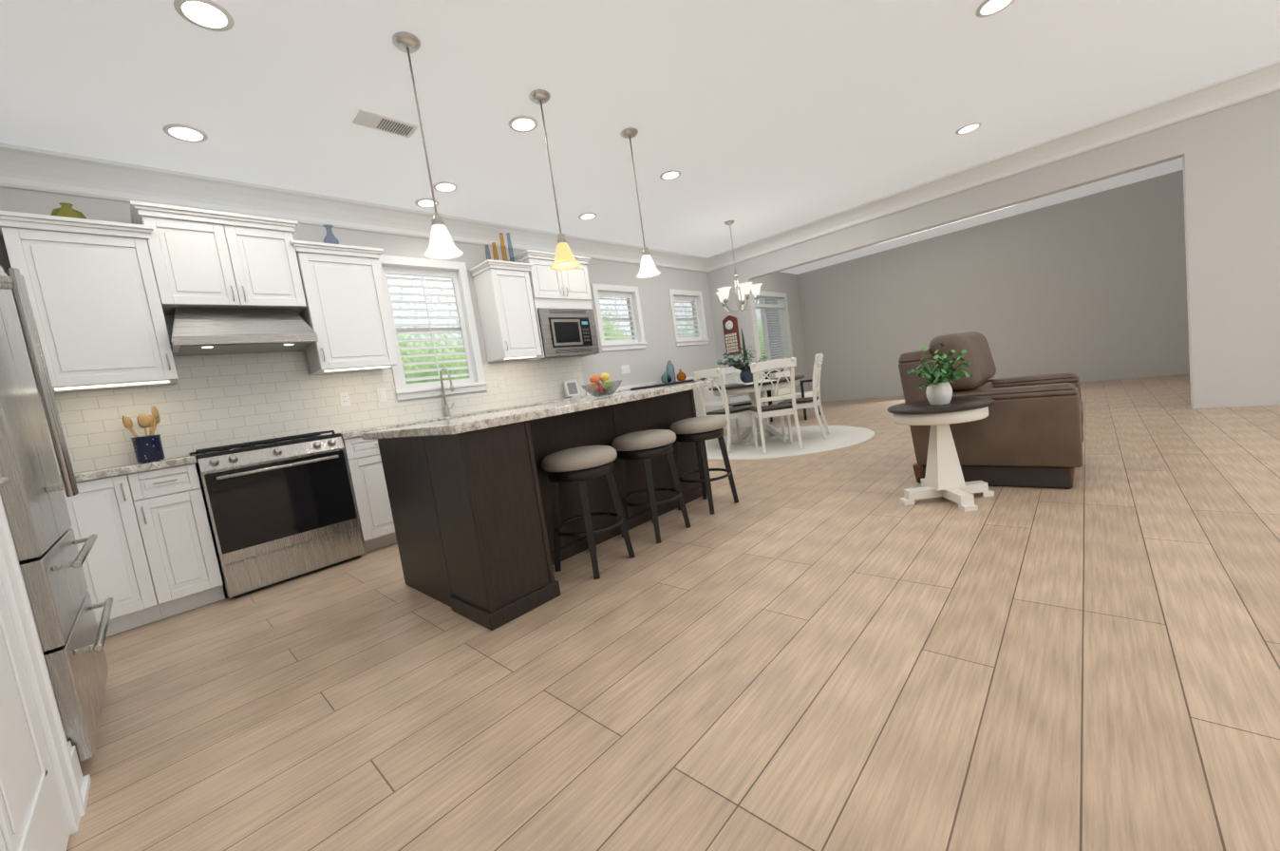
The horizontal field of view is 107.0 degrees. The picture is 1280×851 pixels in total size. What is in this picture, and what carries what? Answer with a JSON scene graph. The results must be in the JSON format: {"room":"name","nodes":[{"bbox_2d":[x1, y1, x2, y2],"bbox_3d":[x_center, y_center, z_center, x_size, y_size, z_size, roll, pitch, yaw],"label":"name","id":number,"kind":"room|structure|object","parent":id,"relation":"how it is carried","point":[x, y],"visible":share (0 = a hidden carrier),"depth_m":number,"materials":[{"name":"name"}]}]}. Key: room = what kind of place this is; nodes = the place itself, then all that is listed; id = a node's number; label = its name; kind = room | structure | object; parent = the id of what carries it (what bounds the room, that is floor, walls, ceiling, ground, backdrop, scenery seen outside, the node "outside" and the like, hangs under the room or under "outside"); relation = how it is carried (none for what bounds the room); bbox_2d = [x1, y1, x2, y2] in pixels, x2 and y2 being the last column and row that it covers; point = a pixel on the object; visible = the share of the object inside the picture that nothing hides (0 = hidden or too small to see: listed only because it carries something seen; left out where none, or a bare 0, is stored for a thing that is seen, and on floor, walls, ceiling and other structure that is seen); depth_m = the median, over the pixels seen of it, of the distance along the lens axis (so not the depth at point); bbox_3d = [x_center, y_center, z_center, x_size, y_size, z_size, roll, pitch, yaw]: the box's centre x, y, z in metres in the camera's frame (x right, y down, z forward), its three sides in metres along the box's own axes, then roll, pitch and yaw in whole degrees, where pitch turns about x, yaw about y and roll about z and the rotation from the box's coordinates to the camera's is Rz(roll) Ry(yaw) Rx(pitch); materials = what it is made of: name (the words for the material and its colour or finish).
{"room":"kitchen and living room","nodes":[
{"label":"kitchen and living room","id":0,"kind":"room"},
{"bbox_2d":[0,186,809,472],"bbox_3d":[-0.300,-0.979,6.419,0.160,2.820,11.440,-3,7,44],"label":"wall","id":1,"kind":"structure","parent":0,"point":[653,357],"depth_m":6.28,"materials":[{"name":"grey paint"}]},
{"bbox_2d":[0,215,178,393],"bbox_3d":[-3.301,-0.688,2.887,0.348,0.902,0.550,-3,7,44],"label":"upper cabinet","id":2,"kind":"object","parent":1,"relation":"attached to","point":[105,297],"depth_m":2.76,"materials":[{"name":"white wood"}]},
{"bbox_2d":[50,202,87,219],"bbox_3d":[-3.409,-1.242,2.829,0.156,0.150,0.156,-3,7,44],"label":"vase","id":3,"kind":"object","parent":2,"relation":"on","point":[55,212],"visible":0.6,"depth_m":2.83,"materials":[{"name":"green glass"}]},
{"bbox_2d":[136,207,311,315],"bbox_3d":[-2.897,-1.095,3.334,0.348,0.572,0.770,-3,7,44],"label":"upper cabinet","id":4,"kind":"object","parent":1,"relation":"attached to","point":[202,261],"depth_m":3.19,"materials":[{"name":"white wood"}]},
{"bbox_2d":[169,307,318,356],"bbox_3d":[-2.781,-0.673,3.316,0.489,0.282,0.755,-3,7,44],"label":"range hood","id":5,"kind":"object","parent":4,"relation":"attached to","point":[202,331],"visible":0.96,"depth_m":3.20,"materials":[{"name":"silver metal"}]},
{"bbox_2d":[38,315,585,474],"bbox_3d":[-2.373,-0.460,4.093,0.009,0.960,4.824,-3,7,44],"label":"backsplash","id":6,"kind":"structure","parent":1,"relation":"attached to","point":[212,401],"depth_m":3.52,"materials":[{"name":"tile"}]},
{"bbox_2d":[338,392,350,406],"bbox_3d":[-2.472,-0.219,3.965,0.006,0.115,0.070,-3,7,44],"label":"electrical outlet","id":7,"kind":"object","parent":6,"relation":"attached to","point":[344,397],"visible":1,"depth_m":3.96,"materials":[{"name":"white plastic"}]},
{"bbox_2d":[376,388,387,402],"bbox_3d":[-2.275,-0.265,4.173,0.007,0.115,0.070,-3,7,44],"label":"light switch","id":8,"kind":"object","parent":6,"relation":"attached to","point":[381,395],"visible":1,"depth_m":4.17,"materials":[{"name":"white plastic"}]},
{"bbox_2d":[497,376,505,388],"bbox_3d":[-1.474,-0.457,5.025,0.006,0.115,0.070,-3,7,44],"label":"electrical outlet","id":9,"kind":"object","parent":6,"relation":"attached to","point":[500,381],"visible":1,"depth_m":5.02,"materials":[{"name":"white plastic"}]},
{"bbox_2d":[299,245,396,375],"bbox_3d":[-2.401,-0.902,3.842,0.348,0.902,0.550,-3,7,44],"label":"upper cabinet","id":10,"kind":"object","parent":1,"relation":"attached to","point":[348,312],"depth_m":3.71,"materials":[{"name":"white wood"}]},
{"bbox_2d":[322,224,338,244],"bbox_3d":[-2.486,-1.494,3.810,0.104,0.212,0.104,-3,7,44],"label":"vase","id":11,"kind":"object","parent":10,"relation":"on","point":[327,226],"visible":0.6,"depth_m":3.81,"materials":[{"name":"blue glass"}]},
{"bbox_2d":[381,265,474,390],"bbox_3d":[-2.048,-0.932,4.596,0.105,1.145,0.730,-3,7,44],"label":"blinds","id":12,"kind":"object","parent":1,"relation":"attached to","point":[430,273],"visible":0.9,"depth_m":4.57,"materials":[{"name":"white plastic"}]},
{"bbox_2d":[470,261,543,361],"bbox_3d":[-1.375,-1.147,4.933,0.348,0.902,0.445,-3,7,44],"label":"upper cabinet","id":13,"kind":"object","parent":1,"relation":"attached to","point":[505,293],"depth_m":4.80,"materials":[{"name":"white wood"}]},
{"bbox_2d":[484,244,490,260],"bbox_3d":[-1.538,-1.718,4.802,0.060,0.210,0.060,-3,7,44],"label":"vase","id":14,"kind":"object","parent":13,"relation":"on","point":[487,253],"visible":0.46,"depth_m":4.81,"materials":[{"name":"blue glass"}]},
{"bbox_2d":[491,242,498,260],"bbox_3d":[-1.488,-1.753,4.886,0.060,0.250,0.060,-3,7,44],"label":"vase","id":15,"kind":"object","parent":13,"relation":"on","point":[495,251],"visible":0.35,"depth_m":4.89,"materials":[{"name":"orange glass"}]},
{"bbox_2d":[499,232,507,261],"bbox_3d":[-1.419,-1.818,4.932,0.060,0.350,0.060,-3,7,44],"label":"vase","id":16,"kind":"object","parent":13,"relation":"on","point":[504,247],"visible":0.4,"depth_m":4.93,"materials":[{"name":"orange glass"}]},
{"bbox_2d":[506,232,514,262],"bbox_3d":[-1.367,-1.843,5.017,0.060,0.370,0.060,-3,7,44],"label":"vase","id":17,"kind":"object","parent":13,"relation":"on","point":[507,234],"visible":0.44,"depth_m":5.03,"materials":[{"name":"blue glass"}]},
{"bbox_2d":[508,253,592,310],"bbox_3d":[-0.981,-1.565,5.369,0.348,0.547,0.800,-3,7,44],"label":"upper cabinet","id":18,"kind":"object","parent":1,"relation":"attached to","point":[569,289],"depth_m":5.20,"materials":[{"name":"white wood"}]},
{"bbox_2d":[537,308,599,358],"bbox_3d":[-0.885,-1.038,5.398,0.358,0.505,0.760,-3,7,44],"label":"microwave","id":19,"kind":"object","parent":18,"relation":"in","point":[568,332],"visible":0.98,"depth_m":5.25,"materials":[{"name":"silver metal"}]},
{"bbox_2d":[597,291,638,343],"bbox_3d":[-0.335,-1.443,6.420,0.105,0.705,0.705,-3,7,44],"label":"window shutter","id":20,"kind":"object","parent":1,"relation":"attached to","point":[617,295],"visible":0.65,"depth_m":6.44,"materials":[{"name":"white"}]},
{"bbox_2d":[621,364,630,374],"bbox_3d":[-0.194,-0.758,6.396,0.007,0.115,0.165,-3,7,44],"label":"light switch","id":21,"kind":"object","parent":1,"relation":"attached to","point":[625,368],"visible":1,"depth_m":6.39,"materials":[{"name":"white plastic"}]},
{"bbox_2d":[0,59,1279,835],"bbox_3d":[3.120,-1.133,2.815,10.090,2.819,10.640,-3,7,44],"label":"trim","id":22,"kind":"structure","parent":1,"relation":"attached to","point":[46,171],"depth_m":4.21,"materials":[{"name":"white wood"}]},
{"bbox_2d":[673,295,701,339],"bbox_3d":[0.705,-1.691,7.525,0.105,0.705,0.690,-3,7,44],"label":"window shutter","id":23,"kind":"object","parent":1,"relation":"attached to","point":[684,300],"visible":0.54,"depth_m":7.57,"materials":[{"name":"white"}]},
{"bbox_2d":[753,297,789,376],"bbox_3d":[2.307,-1.653,9.199,0.142,1.680,2.200,-3,7,44],"label":"window blinds","id":24,"kind":"object","parent":1,"relation":"attached to","point":[762,307],"visible":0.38,"depth_m":9.48,"materials":[{"name":"white"}]},
{"bbox_2d":[0,0,1279,274],"bbox_3d":[1.969,-2.340,1.707,10.130,0.080,14.700,-3,7,44],"label":"ceiling","id":25,"kind":"structure","parent":0,"point":[756,120],"depth_m":3.08,"materials":[{"name":"white paint"}]},
{"bbox_2d":[162,123,207,142],"bbox_3d":[-2.700,-1.735,2.816,0.194,0.008,0.194,-4,6,35],"label":"recessed light","id":26,"kind":"object","parent":25,"relation":"in","point":[190,134],"depth_m":2.81,"materials":[{"name":"white"}]},
{"bbox_2d":[173,0,234,31],"bbox_3d":[-1.884,-1.781,2.051,0.194,0.008,0.194,-4,6,35],"label":"recessed light","id":27,"kind":"object","parent":25,"relation":"in","point":[211,14],"depth_m":2.05,"materials":[{"name":"white"}]},
{"bbox_2d":[352,109,418,137],"bbox_3d":[-1.607,-1.906,3.001,0.160,0.010,0.340,-3,7,44],"label":"ceiling vent","id":28,"kind":"object","parent":25,"relation":"in","point":[378,122],"visible":1,"depth_m":2.99,"materials":[{"name":"white metal"}]},
{"bbox_2d":[414,198,438,207],"bbox_3d":[-1.892,-1.977,4.214,0.194,0.008,0.194,-6,5,17],"label":"recessed light","id":29,"kind":"object","parent":25,"relation":"in","point":[422,202],"depth_m":4.20,"materials":[{"name":"white"}]},
{"bbox_2d":[392,32,463,259],"bbox_3d":[-1.092,-1.401,2.410,0.196,1.041,0.196,-3,7,44],"label":"pendant light","id":30,"kind":"object","parent":25,"relation":"hanging from","point":[442,245],"visible":1,"depth_m":2.40,"materials":[{"name":"white glass"}]},
{"bbox_2d":[432,181,457,191],"bbox_3d":[-1.624,-1.992,3.959,0.194,0.008,0.194,-6,5,17],"label":"recessed light","id":31,"kind":"object","parent":25,"relation":"in","point":[442,186],"depth_m":3.95,"materials":[{"name":"white"}]},
{"bbox_2d":[508,115,538,131],"bbox_3d":[-0.790,-2.042,3.212,0.194,0.008,0.194,-8,5,-1],"label":"recessed light","id":32,"kind":"object","parent":25,"relation":"in","point":[522,123],"depth_m":3.20,"materials":[{"name":"white"}]},
{"bbox_2d":[528,89,581,270],"bbox_3d":[-0.549,-1.531,2.986,0.196,1.041,0.196,-3,7,44],"label":"pendant light","id":33,"kind":"object","parent":25,"relation":"hanging from","point":[565,259],"visible":1,"depth_m":2.98,"materials":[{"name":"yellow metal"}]},
{"bbox_2d":[578,212,596,220],"bbox_3d":[-0.562,-2.245,5.086,0.194,0.008,0.194,-6,5,17],"label":"recessed light","id":34,"kind":"object","parent":25,"relation":"in","point":[586,216],"depth_m":5.07,"materials":[{"name":"white"}]},
{"bbox_2d":[621,127,660,278],"bbox_3d":[-0.007,-1.660,3.561,0.196,1.041,0.196,-3,7,44],"label":"pendant light","id":35,"kind":"object","parent":25,"relation":"hanging from","point":[648,268],"visible":1,"depth_m":3.55,"materials":[{"name":"white glass"}]},
{"bbox_2d":[659,169,680,180],"bbox_3d":[0.281,-2.297,4.350,0.194,0.008,0.194,-8,5,-1],"label":"recessed light","id":36,"kind":"object","parent":25,"relation":"in","point":[671,174],"depth_m":4.34,"materials":[{"name":"white"}]},
{"bbox_2d":[715,220,761,313],"bbox_3d":[1.193,-2.016,6.042,0.591,1.121,0.608,-3,7,44],"label":"chandelier","id":37,"kind":"object","parent":25,"relation":"hanging from","point":[742,292],"visible":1,"depth_m":5.99,"materials":[{"name":"silver metal"}]},
{"bbox_2d":[955,122,981,134],"bbox_3d":[2.953,-2.667,4.257,0.194,0.008,0.194,-4,6,35],"label":"recessed light","id":38,"kind":"object","parent":25,"relation":"in","point":[969,127],"depth_m":4.25,"materials":[{"name":"white"}]},
{"bbox_2d":[976,0,1015,18],"bbox_3d":[2.024,-2.392,2.688,0.194,0.008,0.194,-4,6,35],"label":"recessed light","id":39,"kind":"object","parent":25,"relation":"in","point":[988,7],"depth_m":2.71,"materials":[{"name":"white"}]},
{"bbox_2d":[66,374,1279,850],"bbox_3d":[2.374,0.520,1.968,10.130,0.080,14.700,-3,7,44],"label":"floor","id":40,"kind":"structure","parent":0,"point":[839,649],"depth_m":1.54,"materials":[{"name":"brown wood"}]},
{"bbox_2d":[0,264,112,761],"bbox_3d":[-2.372,0.284,1.486,0.879,1.797,0.782,-3,7,44],"label":"fridge","id":41,"kind":"object","parent":40,"relation":"on","point":[51,559],"visible":0.83,"depth_m":1.60,"materials":[{"name":"grey metal"}]},
{"bbox_2d":[64,496,96,621],"bbox_3d":[-2.950,0.784,2.030,0.725,0.876,0.675,-3,7,44],"label":"base cabinet","id":42,"kind":"object","parent":40,"relation":"on","point":[72,526],"depth_m":2.51,"materials":[{"name":"white wood"}]},
{"bbox_2d":[58,455,196,483],"bbox_3d":[-3.084,0.262,2.848,0.636,0.040,0.577,-3,7,44],"label":"countertop","id":43,"kind":"structure","parent":42,"relation":"on","point":[124,469],"depth_m":2.67,"materials":[{"name":"stone"}]},
{"bbox_2d":[122,406,165,463],"bbox_3d":[-3.155,0.059,3.020,0.134,0.347,0.167,-3,7,44],"label":"utensil crock","id":44,"kind":"object","parent":43,"relation":"on","point":[148,448],"visible":1,"depth_m":2.99,"materials":[{"name":"blue ceramic"}]},
{"bbox_2d":[62,463,225,637],"bbox_3d":[-3.027,0.717,2.871,0.655,0.876,0.605,-3,7,44],"label":"base cabinet","id":45,"kind":"object","parent":40,"relation":"on","point":[151,556],"depth_m":2.70,"materials":[{"name":"white wood"}]},
{"bbox_2d":[188,430,364,598],"bbox_3d":[-2.537,0.567,3.347,0.688,0.950,0.768,-3,7,44],"label":"range","id":46,"kind":"object","parent":40,"relation":"on","point":[280,510],"visible":0.96,"depth_m":3.11,"materials":[{"name":"silver metal"}]},
{"bbox_2d":[341,435,396,552],"bbox_3d":[-2.114,0.497,3.867,0.618,0.876,0.552,-3,7,44],"label":"base cabinet","id":47,"kind":"object","parent":40,"relation":"on","point":[364,461],"depth_m":3.54,"materials":[{"name":"white wood"}]},
{"bbox_2d":[339,390,621,438],"bbox_3d":[-1.401,-0.139,4.635,0.636,0.040,2.835,-3,7,44],"label":"countertop","id":48,"kind":"structure","parent":47,"relation":"on","point":[354,433],"depth_m":4.05,"materials":[{"name":"stone"}]},
{"bbox_2d":[439,368,454,416],"bbox_3d":[-1.797,-0.321,4.491,0.236,0.452,0.108,-3,7,44],"label":"faucet","id":49,"kind":"object","parent":48,"relation":"on","point":[446,410],"visible":0.98,"depth_m":4.52,"materials":[{"name":"silver metal"}]},
{"bbox_2d":[563,379,580,397],"bbox_3d":[-0.803,-0.428,5.569,0.078,0.191,0.170,-3,7,44],"label":"picture frame","id":50,"kind":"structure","parent":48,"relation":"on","point":[571,387],"depth_m":5.54,"materials":[{"name":"white"}]},
{"bbox_2d":[377,389,702,630],"bbox_3d":[-0.339,0.309,3.178,1.045,0.876,2.205,-3,7,44],"label":"kitchen island","id":51,"kind":"object","parent":40,"relation":"on","point":[472,513],"visible":0.69,"depth_m":2.31,"materials":[{"name":"brown wood"}]},
{"bbox_2d":[361,379,713,439],"bbox_3d":[-0.398,-0.145,3.141,1.106,0.040,2.309,-3,7,44],"label":"island countertop","id":52,"kind":"structure","parent":51,"relation":"on","point":[456,425],"depth_m":2.45,"materials":[{"name":"stone"}]},
{"bbox_2d":[581,372,621,397],"bbox_3d":[-0.254,-0.275,3.151,0.280,0.172,0.280,-3,7,44],"label":"fruit bowl","id":53,"kind":"object","parent":52,"relation":"on","point":[596,388],"visible":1,"depth_m":3.10,"materials":[{"name":"clear glass"}]},
{"bbox_2d":[541,445,634,579],"bbox_3d":[-0.300,0.457,2.663,0.424,0.666,0.424,-4,7,38],"label":"stool","id":54,"kind":"object","parent":40,"relation":"on","point":[580,464],"visible":1,"depth_m":2.51,"materials":[{"name":"fabric"}]},
{"bbox_2d":[611,429,690,543],"bbox_3d":[0.061,0.368,3.075,0.424,0.666,0.424,-3,7,44],"label":"stool","id":55,"kind":"object","parent":40,"relation":"on","point":[645,445],"visible":1,"depth_m":2.92,"materials":[{"name":"wood"}]},
{"bbox_2d":[630,377,710,416],"bbox_3d":[0.502,-0.155,6.718,0.463,0.918,1.180,-3,7,44],"label":"buffet","id":56,"kind":"object","parent":40,"relation":"on","point":[698,405],"visible":0.12,"depth_m":6.76,"materials":[{"name":"white"}]},
{"bbox_2d":[660,371,671,382],"bbox_3d":[0.367,-0.675,6.652,0.148,0.156,0.148,-3,7,44],"label":"bottle","id":57,"kind":"object","parent":56,"relation":"on","point":[669,376],"visible":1,"depth_m":6.63,"materials":[{"name":"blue glass"}]},
{"bbox_2d":[665,359,676,382],"bbox_3d":[0.436,-0.773,6.774,0.120,0.308,0.120,-3,7,44],"label":"bottle","id":58,"kind":"object","parent":56,"relation":"on","point":[674,378],"visible":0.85,"depth_m":6.75,"materials":[{"name":"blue glass"}]},
{"bbox_2d":[676,369,686,380],"bbox_3d":[0.594,-0.732,6.864,0.144,0.166,0.144,-3,7,44],"label":"bottle","id":59,"kind":"object","parent":56,"relation":"on","point":[679,372],"visible":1,"depth_m":6.84,"materials":[{"name":"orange glass"}]},
{"bbox_2d":[669,415,738,514],"bbox_3d":[0.464,0.272,3.503,0.424,0.666,0.424,-13,7,-43],"label":"stool","id":60,"kind":"object","parent":40,"relation":"on","point":[699,431],"visible":0.98,"depth_m":3.35,"materials":[{"name":"wood"}]},
{"bbox_2d":[706,425,874,459],"bbox_3d":[1.733,0.191,6.048,2.280,0.012,2.280,-3,7,44],"label":"rug","id":61,"kind":"object","parent":40,"relation":"on","point":[815,441],"visible":0.65,"depth_m":5.61,"materials":[{"name":"fabric"}]},
{"bbox_2d":[692,367,754,452],"bbox_3d":[1.050,-0.208,5.821,0.536,1.007,0.501,-12,6,-34],"label":"chair","id":62,"kind":"object","parent":61,"relation":"on","point":[727,413],"visible":0.83,"depth_m":5.65,"materials":[{"name":"white wood"}]},
{"bbox_2d":[721,363,769,438],"bbox_3d":[1.492,-0.358,6.777,0.502,1.007,0.536,-8,5,-2],"label":"chair","id":63,"kind":"object","parent":61,"relation":"on","point":[728,370],"visible":0.31,"depth_m":6.92,"materials":[{"name":"white wood"}]},
{"bbox_2d":[708,375,805,445],"bbox_3d":[1.540,-0.188,6.158,1.224,0.768,1.224,-3,7,44],"label":"dining table","id":64,"kind":"object","parent":61,"relation":"on","point":[747,388],"visible":0.77,"depth_m":5.95,"materials":[{"name":"white wood"}]},
{"bbox_2d":[716,329,768,382],"bbox_3d":[1.288,-0.898,6.079,0.676,0.717,0.675,-3,7,44],"label":"potted plant","id":65,"kind":"object","parent":64,"relation":"on","point":[745,374],"visible":0.9,"depth_m":6.07,"materials":[{"name":"green plant"}]},
{"bbox_2d":[749,357,803,453],"bbox_3d":[1.520,-0.236,5.397,0.502,1.007,0.536,-8,5,5],"label":"chair","id":66,"kind":"object","parent":61,"relation":"on","point":[760,412],"visible":1,"depth_m":5.21,"materials":[{"name":"white wood"}]},
{"bbox_2d":[776,353,830,441],"bbox_3d":[2.006,-0.346,5.840,0.536,1.007,0.501,-5,6,28],"label":"chair","id":67,"kind":"object","parent":61,"relation":"on","point":[814,402],"visible":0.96,"depth_m":5.66,"materials":[{"name":"white wood"}]},
{"bbox_2d":[764,369,820,421],"bbox_3d":[2.608,-0.541,8.051,0.640,0.850,0.640,-3,7,44],"label":"dining chair","id":68,"kind":"object","parent":40,"relation":"on","point":[783,390],"visible":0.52,"depth_m":8.01,"materials":[{"name":"white wood"}]},
{"bbox_2d":[886,396,994,511],"bbox_3d":[1.856,0.162,2.911,0.552,0.601,0.552,-3,7,44],"label":"side table","id":69,"kind":"object","parent":40,"relation":"on","point":[944,477],"visible":0.96,"depth_m":2.85,"materials":[{"name":"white wood"}]},
{"bbox_2d":[906,342,972,405],"bbox_3d":[1.781,-0.306,2.818,0.330,0.360,0.435,-3,7,44],"label":"potted plant","id":70,"kind":"object","parent":69,"relation":"on","point":[939,389],"visible":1,"depth_m":2.78,"materials":[{"name":"green plant"}]},
{"bbox_2d":[898,348,1083,488],"bbox_3d":[2.494,-0.133,3.351,0.914,0.925,0.950,-3,7,44],"label":"armchair","id":71,"kind":"object","parent":40,"relation":"on","point":[1027,431],"visible":0.6,"depth_m":2.94,"materials":[{"name":"brown leather"}]},
{"bbox_2d":[929,331,996,390],"bbox_3d":[2.341,-0.480,3.417,0.270,0.380,0.910,-3,7,44],"label":"cushion","id":72,"kind":"object","parent":71,"relation":"attached to","point":[981,368],"visible":0.83,"depth_m":3.11,"materials":[{"name":"brown leather"}]},
{"bbox_2d":[957,380,993,391],"bbox_3d":[2.414,-0.217,3.408,0.160,0.153,0.540,-3,7,44],"label":"cushion","id":73,"kind":"object","parent":71,"relation":"attached to","point":[986,385],"visible":0.17,"depth_m":3.35,"materials":[{"name":"brown leather"}]},
{"bbox_2d":[1079,398,1083,428],"bbox_3d":[2.639,-0.066,3.229,0.560,0.165,0.540,-3,7,44],"label":"seat","id":74,"kind":"object","parent":71,"relation":"on","point":[1082,410],"visible":0.1,"depth_m":2.88,"materials":[{"name":"brown leather"}]},
{"bbox_2d":[796,169,1189,401],"bbox_3d":[7.268,-2.113,7.103,9.930,2.820,0.150,-3,7,44],"label":"wall","id":75,"kind":"structure","parent":0,"point":[1091,288],"depth_m":7.78,"materials":[{"name":"grey paint"}]},
{"bbox_2d":[706,90,1279,423],"bbox_3d":[4.917,-1.552,4.606,9.930,2.820,0.140,-3,7,44],"label":"wall","id":76,"kind":"structure","parent":0,"point":[1230,155],"depth_m":4.30,"materials":[{"name":"grey paint"}]},
{"bbox_2d":[722,315,740,355],"bbox_3d":[1.487,-1.474,7.712,0.250,0.625,0.063,-3,7,44],"label":"wall clock","id":77,"kind":"object","parent":76,"relation":"attached to","point":[731,332],"visible":1,"depth_m":7.68,"materials":[{"name":"brown wood"}]},
{"label":"outside","id":78,"kind":"structure","parent":0,"visible":0},
{"bbox_2d":[386,274,767,383],"bbox_3d":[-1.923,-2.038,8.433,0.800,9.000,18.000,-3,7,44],"label":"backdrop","id":79,"kind":"structure","parent":78,"point":[421,321],"depth_m":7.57,"materials":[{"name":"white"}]},
{"bbox_3d":[-0.236,-0.322,-0.865,9.930,2.820,0.850,-3,7,44],"label":"wall","id":80,"kind":"structure","parent":0,"visible":0},
{"bbox_2d":[0,476,70,850],"bbox_3d":[-1.430,0.073,0.970,0.616,2.020,0.102,-3,7,44],"label":"pantry door","id":81,"kind":"structure","parent":80,"relation":"in","point":[32,816],"depth_m":1.08,"materials":[{"name":"white wood"}]}
]}

